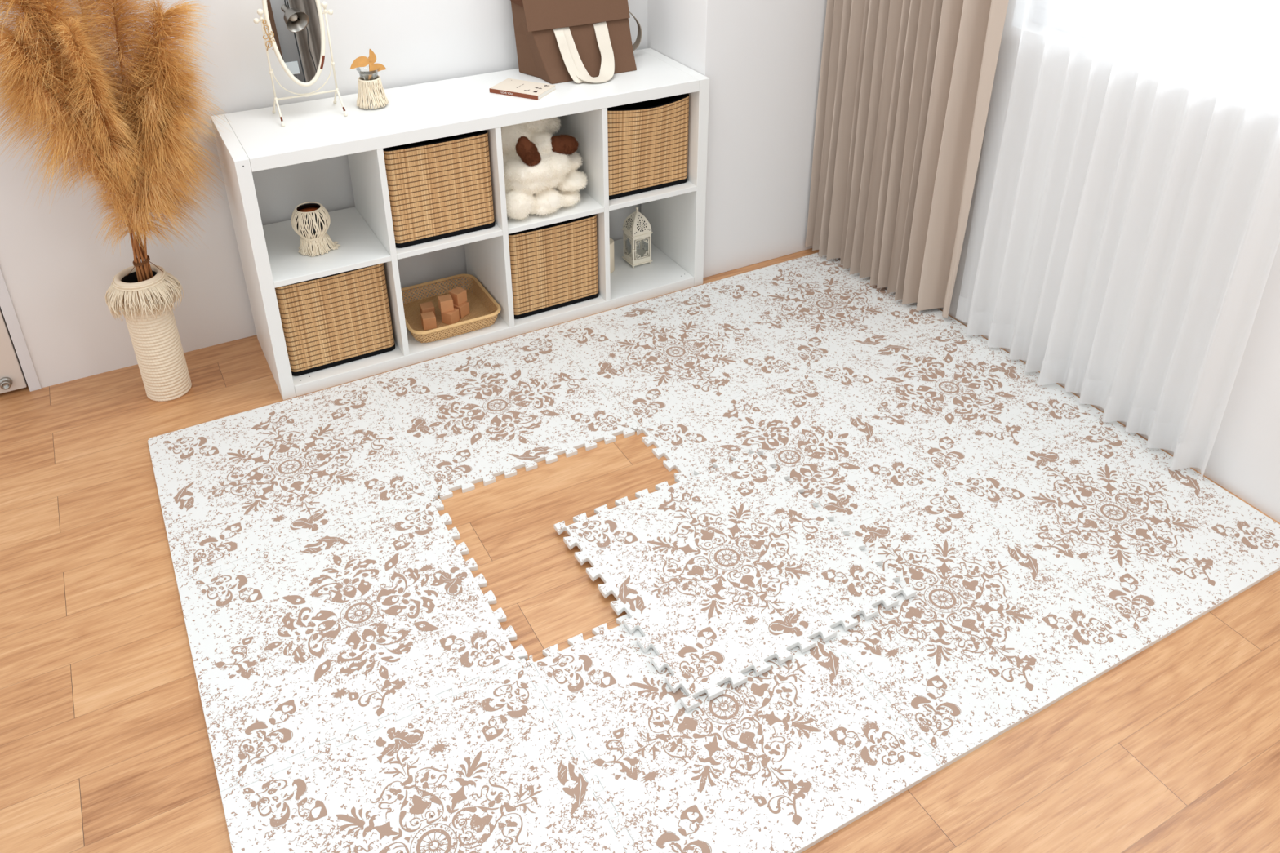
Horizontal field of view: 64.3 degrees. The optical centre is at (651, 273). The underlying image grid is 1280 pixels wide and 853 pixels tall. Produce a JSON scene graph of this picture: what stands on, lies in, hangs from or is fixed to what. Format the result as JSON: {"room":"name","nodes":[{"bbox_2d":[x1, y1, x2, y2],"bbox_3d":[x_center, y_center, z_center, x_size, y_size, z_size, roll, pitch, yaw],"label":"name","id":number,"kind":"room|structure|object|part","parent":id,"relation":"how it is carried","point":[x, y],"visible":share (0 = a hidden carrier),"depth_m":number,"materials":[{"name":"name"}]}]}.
{"room":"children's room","nodes":[
{"label":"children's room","id":0,"kind":"room"},
{"bbox_2d":[0,0,647,387],"bbox_3d":[-0.949,-1.014,2.974,2.096,2.500,0.100,-15,32,-26],"label":"wall","id":1,"kind":"structure","parent":0,"point":[58,279],"depth_m":3.09,"materials":[{"name":"paint"}]},
{"bbox_2d":[0,248,1279,852],"bbox_3d":[-0.239,0.982,1.972,4.200,0.040,4.120,-15,32,-26],"label":"floor","id":2,"kind":"structure","parent":0,"point":[105,746],"depth_m":2.15,"materials":[{"name":"brown wood"}]},
{"bbox_2d":[105,264,191,401],"bbox_3d":[-1.451,0.176,2.980,0.202,0.401,0.201,-15,32,-26],"label":"vase","id":3,"kind":"object","parent":2,"relation":"on","point":[146,305],"visible":0.98,"depth_m":2.92,"materials":[{"name":"fabric"}]},
{"bbox_2d":[0,0,226,282],"bbox_3d":[-1.427,-0.366,2.712,0.609,1.460,0.407,-20,34,-32],"label":"bunch","id":4,"kind":"object","parent":3,"relation":"in","point":[63,79],"visible":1,"depth_m":2.62,"materials":[{"name":"brown plant"}]},
{"bbox_3d":[-1.489,-0.148,2.764,0.150,1.026,0.064,-15,32,-26],"label":"stem","id":5,"kind":"part","parent":4,"relation":"part of","materials":[{"name":"brown plant"}]},
{"bbox_3d":[-1.497,-0.270,2.716,0.171,1.285,0.026,-15,32,-26],"label":"stem","id":6,"kind":"part","parent":4,"relation":"part of","materials":[{"name":"brown plant"}]},
{"bbox_3d":[-1.462,-0.311,2.698,0.097,1.375,0.054,-15,32,-26],"label":"stem","id":7,"kind":"part","parent":4,"relation":"part of","materials":[{"name":"brown plant"}]},
{"bbox_3d":[-1.414,-0.152,2.752,0.034,1.045,0.117,-15,32,-26],"label":"stem","id":8,"kind":"part","parent":4,"relation":"part of","materials":[{"name":"brown plant"}]},
{"bbox_3d":[-1.448,-0.312,2.752,0.037,1.325,0.100,-15,32,-26],"label":"stem","id":9,"kind":"part","parent":4,"relation":"part of","materials":[{"name":"brown plant"}]},
{"bbox_3d":[-1.442,-0.035,2.830,0.047,0.766,0.086,-15,32,-26],"label":"stem","id":10,"kind":"part","parent":4,"relation":"part of","materials":[{"name":"brown plant"}]},
{"bbox_3d":[-1.401,-0.340,2.753,0.151,1.375,0.014,-15,32,-26],"label":"stem","id":11,"kind":"part","parent":4,"relation":"part of","materials":[{"name":"brown plant"}]},
{"bbox_3d":[-1.373,-0.052,2.860,0.167,0.766,0.029,-5,29,-10],"label":"stem","id":12,"kind":"part","parent":4,"relation":"part of","materials":[{"name":"brown plant"}]},
{"bbox_3d":[-1.368,-0.127,2.852,0.206,0.906,0.029,-8,30,-14],"label":"stem","id":13,"kind":"part","parent":4,"relation":"part of","materials":[{"name":"brown plant"}]},
{"bbox_2d":[210,48,709,399],"bbox_3d":[-0.549,-0.210,3.316,1.470,0.764,0.395,-15,32,-26],"label":"cube shelf","id":14,"kind":"object","parent":2,"relation":"on","point":[256,140],"visible":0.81,"depth_m":3.13,"materials":[{"name":"white wood"}]},
{"bbox_3d":[-1.173,-0.044,3.007,0.038,0.764,0.395,-15,32,-26],"label":"panel","id":15,"kind":"part","parent":14,"relation":"part of","materials":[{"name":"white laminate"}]},
{"bbox_2d":[253,0,347,126],"bbox_3d":[-0.997,-0.676,2.866,0.218,0.481,0.136,-15,32,-26],"label":"vanity mirror","id":16,"kind":"object","parent":14,"relation":"on","point":[295,28],"visible":1,"depth_m":2.87,"materials":[{"name":"white metal"}]},
{"bbox_3d":[-1.078,-0.696,2.803,0.031,0.016,0.016,-15,32,-26],"label":"pivot knob","id":17,"kind":"part","parent":16,"relation":"part of","materials":[{"name":"white metal"}]},
{"bbox_3d":[-1.073,-0.601,2.858,0.010,0.244,0.009,-15,32,-26],"label":"post","id":18,"kind":"part","parent":16,"relation":"part of","materials":[{"name":"white metal"}]},
{"bbox_3d":[-0.915,-0.739,2.883,0.031,0.016,0.016,-15,32,-26],"label":"pivot knob","id":19,"kind":"part","parent":16,"relation":"part of","materials":[{"name":"white metal"}]},
{"bbox_3d":[-0.921,-0.641,2.933,0.010,0.244,0.009,-15,32,-26],"label":"post","id":20,"kind":"part","parent":16,"relation":"part of","materials":[{"name":"white metal"}]},
{"bbox_2d":[290,201,340,257],"bbox_3d":[-0.994,-0.135,3.009,0.124,0.139,0.110,-15,32,-26],"label":"vase","id":21,"kind":"object","parent":14,"relation":"on","point":[310,220],"visible":1,"depth_m":2.98,"materials":[{"name":"beige fabric"}]},
{"bbox_2d":[274,262,395,376],"bbox_3d":[-1.018,0.073,3.185,0.320,0.312,0.330,-15,32,-26],"label":"storage basket","id":22,"kind":"object","parent":14,"relation":"on","point":[336,319],"visible":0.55,"depth_m":3.06,"materials":[{"name":"brown wicker"}]},
{"bbox_3d":[-1.019,0.202,3.257,0.320,0.016,0.328,-15,32,-26],"label":"trim","id":23,"kind":"part","parent":22,"relation":"part of","materials":[{"name":"black fabric"}]},
{"bbox_2d":[355,66,388,109],"bbox_3d":[-0.833,-0.554,3.025,0.094,0.114,0.093,-15,32,-26],"label":"bud vase","id":24,"kind":"object","parent":14,"relation":"on","point":[374,86],"visible":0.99,"depth_m":3.01,"materials":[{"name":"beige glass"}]},
{"bbox_2d":[350,48,386,101],"bbox_3d":[-0.832,-0.580,3.005,0.103,0.161,0.024,-15,32,-26],"label":"leaf sprig","id":25,"kind":"object","parent":24,"relation":"in","point":[361,61],"visible":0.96,"depth_m":2.99,"materials":[{"name":"orange plant"}]},
{"bbox_2d":[382,129,494,248],"bbox_3d":[-0.700,-0.314,3.160,0.320,0.312,0.330,-15,32,-26],"label":"storage basket","id":26,"kind":"object","parent":14,"relation":"on","point":[439,188],"visible":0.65,"depth_m":3.03,"materials":[{"name":"brown wicker"}]},
{"bbox_3d":[-0.701,-0.184,3.232,0.320,0.016,0.328,-15,32,-26],"label":"trim","id":27,"kind":"part","parent":26,"relation":"part of","materials":[{"name":"black fabric"}]},
{"bbox_2d":[400,273,501,342],"bbox_3d":[-0.684,0.116,3.376,0.307,0.054,0.316,-15,32,-26],"label":"rattan tray","id":28,"kind":"object","parent":14,"relation":"on","point":[480,316],"visible":0.79,"depth_m":3.41,"materials":[{"name":"beige wicker"}]},
{"bbox_2d":[419,301,435,316],"bbox_3d":[-0.739,0.124,3.368,0.042,0.042,0.042,-11,31,-21],"label":"wooden block","id":29,"kind":"object","parent":28,"relation":"in","point":[426,307],"visible":0.54,"depth_m":3.35,"materials":[{"name":"brown wood"}]},
{"bbox_2d":[420,311,436,330],"bbox_3d":[-0.723,0.154,3.313,0.042,0.042,0.042,-10,30,-19],"label":"wooden block","id":30,"kind":"object","parent":28,"relation":"in","point":[428,319],"visible":1,"depth_m":3.30,"materials":[{"name":"brown wood"}]},
{"bbox_2d":[440,307,459,324],"bbox_3d":[-0.658,0.140,3.340,0.042,0.042,0.042,15,32,26],"label":"wooden block","id":31,"kind":"object","parent":28,"relation":"in","point":[450,317],"visible":0.8,"depth_m":3.33,"materials":[{"name":"brown wood"}]},
{"bbox_2d":[437,293,453,312],"bbox_3d":[-0.671,0.099,3.328,0.042,0.042,0.042,-11,31,-20],"label":"wooden block","id":32,"kind":"object","parent":31,"relation":"on","point":[445,302],"visible":1,"depth_m":3.31,"materials":[{"name":"brown wood"}]},
{"bbox_2d":[453,301,469,318],"bbox_3d":[-0.632,0.117,3.381,0.042,0.042,0.042,17,33,28],"label":"wooden block","id":33,"kind":"object","parent":28,"relation":"in","point":[464,308],"visible":0.64,"depth_m":3.37,"materials":[{"name":"brown wood"}]},
{"bbox_2d":[448,286,466,305],"bbox_3d":[-0.639,0.075,3.372,0.042,0.042,0.042,20,34,31],"label":"wooden block","id":34,"kind":"object","parent":33,"relation":"on","point":[459,295],"visible":0.89,"depth_m":3.36,"materials":[{"name":"brown wood"}]},
{"bbox_3d":[-0.547,-0.529,3.143,1.393,0.038,0.395,-15,32,-26],"label":"panel","id":35,"kind":"part","parent":14,"relation":"part of","materials":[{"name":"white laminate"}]},
{"bbox_3d":[-0.550,0.109,3.490,1.393,0.038,0.395,-15,32,-26],"label":"panel","id":36,"kind":"part","parent":14,"relation":"part of","materials":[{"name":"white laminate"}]},
{"bbox_2d":[488,78,555,99],"bbox_3d":[-0.400,-0.575,3.175,0.172,0.014,0.114,12,31,21],"label":"book","id":37,"kind":"object","parent":14,"relation":"on","point":[508,86],"visible":1,"depth_m":3.16,"materials":[{"name":"paper"}]},
{"bbox_2d":[501,116,587,221],"bbox_3d":[-0.375,-0.380,3.283,0.324,0.313,0.300,-15,32,-26],"label":"plush toy","id":38,"kind":"object","parent":14,"relation":"on","point":[542,176],"visible":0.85,"depth_m":3.20,"materials":[{"name":"white fur"}]},
{"bbox_2d":[508,213,598,319],"bbox_3d":[-0.392,-0.087,3.484,0.320,0.312,0.330,-15,32,-26],"label":"storage basket","id":39,"kind":"object","parent":14,"relation":"on","point":[553,266],"visible":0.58,"depth_m":3.36,"materials":[{"name":"brown wicker"}]},
{"bbox_3d":[-0.393,0.043,3.556,0.320,0.016,0.328,-15,32,-26],"label":"trim","id":40,"kind":"part","parent":39,"relation":"part of","materials":[{"name":"black fabric"}]},
{"bbox_2d":[510,0,641,84],"bbox_3d":[-0.199,-0.848,3.256,0.456,0.418,0.263,-15,32,-26],"label":"canvas bag","id":41,"kind":"object","parent":14,"relation":"on","point":[557,41],"visible":1,"depth_m":3.26,"materials":[{"name":"brown fabric"}]},
{"bbox_3d":[-0.263,-0.690,3.232,0.116,0.156,0.044,22,36,35],"label":"handle","id":42,"kind":"part","parent":41,"relation":"part of","materials":[{"name":"white fabric"}]},
{"bbox_3d":[-0.195,-0.703,3.253,0.179,0.156,0.132,-15,32,-26],"label":"handle","id":43,"kind":"part","parent":41,"relation":"part of","materials":[{"name":"white fabric"}]},
{"bbox_2d":[609,237,614,273],"bbox_3d":[-0.165,-0.067,3.647,0.066,0.123,0.066,-15,32,-26],"label":"pillar candle","id":44,"kind":"object","parent":14,"relation":"on","point":[611,241],"visible":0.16,"depth_m":3.63,"materials":[{"name":"beige wax"}]},
{"bbox_2d":[622,206,653,267],"bbox_3d":[-0.050,-0.140,3.681,0.083,0.221,0.083,-15,32,-26],"label":"metal lantern","id":45,"kind":"object","parent":14,"relation":"on","point":[636,227],"visible":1,"depth_m":3.66,"materials":[{"name":"white metal"}]},
{"bbox_3d":[-0.082,-0.097,3.683,0.001,0.075,0.055,-15,32,-26],"label":"pane","id":46,"kind":"part","parent":45,"relation":"part of","materials":[{"name":"clear glass"}]},
{"bbox_3d":[-0.082,-0.097,3.683,0.003,0.078,0.057,-15,32,-26],"label":"window panel","id":47,"kind":"part","parent":45,"relation":"part of","materials":[{"name":"clear glass"}]},
{"bbox_3d":[-0.050,-0.112,3.696,0.083,0.098,0.083,-15,32,-26],"label":"frame","id":48,"kind":"part","parent":45,"relation":"part of","materials":[{"name":"white metal"}]},
{"bbox_3d":[-0.033,-0.091,3.671,0.057,0.078,0.003,-15,32,-26],"label":"window panel","id":49,"kind":"part","parent":45,"relation":"part of","materials":[{"name":"glass"}]},
{"bbox_3d":[-0.019,-0.114,3.715,0.003,0.078,0.057,-15,32,-26],"label":"window panel","id":50,"kind":"part","parent":45,"relation":"part of","materials":[{"name":"clear glass"}]},
{"bbox_3d":[-0.019,-0.114,3.715,0.001,0.075,0.055,-15,32,-26],"label":"pane","id":51,"kind":"part","parent":45,"relation":"part of","materials":[{"name":"clear glass"}]},
{"bbox_2d":[607,93,688,199],"bbox_3d":[-0.082,-0.476,3.463,0.320,0.312,0.352,-15,32,-26],"label":"storage basket","id":52,"kind":"object","parent":14,"relation":"on","point":[648,140],"visible":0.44,"depth_m":3.34,"materials":[{"name":"brown wicker"}]},
{"bbox_3d":[-0.088,-0.351,3.543,0.320,0.016,0.328,-15,32,-26],"label":"trim","id":53,"kind":"part","parent":52,"relation":"part of","materials":[{"name":"black fabric"}]},
{"bbox_3d":[0.075,-0.376,3.626,0.038,0.764,0.395,-15,32,-26],"label":"panel","id":54,"kind":"part","parent":14,"relation":"part of","materials":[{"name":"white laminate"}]},
{"bbox_2d":[147,252,1279,852],"bbox_3d":[0.108,0.564,2.671,2.445,0.027,1.844,-15,32,-26],"label":"rug","id":55,"kind":"object","parent":2,"relation":"on","point":[296,650],"depth_m":2.40,"materials":[{"name":"white"}]},
{"bbox_2d":[647,0,826,278],"bbox_3d":[0.381,-1.262,3.441,0.741,2.500,0.483,-15,32,-26],"label":"wall","id":56,"kind":"structure","parent":0,"point":[761,60],"depth_m":3.52,"materials":[{"name":"paint"}]},
{"bbox_2d":[938,120,1279,523],"bbox_3d":[1.644,-0.496,2.047,0.140,2.500,3.527,-15,32,-26],"label":"wall","id":57,"kind":"structure","parent":0,"point":[1244,460],"depth_m":2.58,"materials":[{"name":"paint"}]},
{"bbox_2d":[804,0,1008,318],"bbox_3d":[0.832,-0.968,3.066,0.149,2.294,0.756,-15,32,-26],"label":"curtain","id":58,"kind":"object","parent":57,"relation":"hanging from","point":[905,86],"visible":1,"depth_m":3.34,"materials":[{"name":"beige fabric"}]},
{"bbox_2d":[955,0,1279,479],"bbox_3d":[1.232,-0.659,2.505,0.083,2.296,0.938,-15,32,-26],"label":"sheer curtain","id":59,"kind":"object","parent":57,"relation":"hanging from","point":[1124,238],"visible":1,"depth_m":2.71,"materials":[{"name":"white fabric"}]},
{"bbox_3d":[-2.441,-0.618,2.234,1.328,2.500,0.100,-15,32,-26],"label":"wall","id":60,"kind":"structure","parent":0,"visible":0},
{"bbox_2d":[0,306,26,393],"bbox_3d":[-2.235,-0.456,2.406,0.824,2.028,0.063,-15,32,-26],"label":"door","id":61,"kind":"structure","parent":60,"relation":"in","point":[12,377],"depth_m":3.01,"materials":[{"name":"laminate"}]},
{"bbox_2d":[0,267,41,391],"bbox_3d":[-2.244,-0.474,2.409,0.900,2.080,0.066,-15,32,-26],"label":"trim","id":62,"kind":"structure","parent":60,"relation":"attached to","point":[6,305],"depth_m":2.98,"materials":[{"name":"white paint"}]}
]}

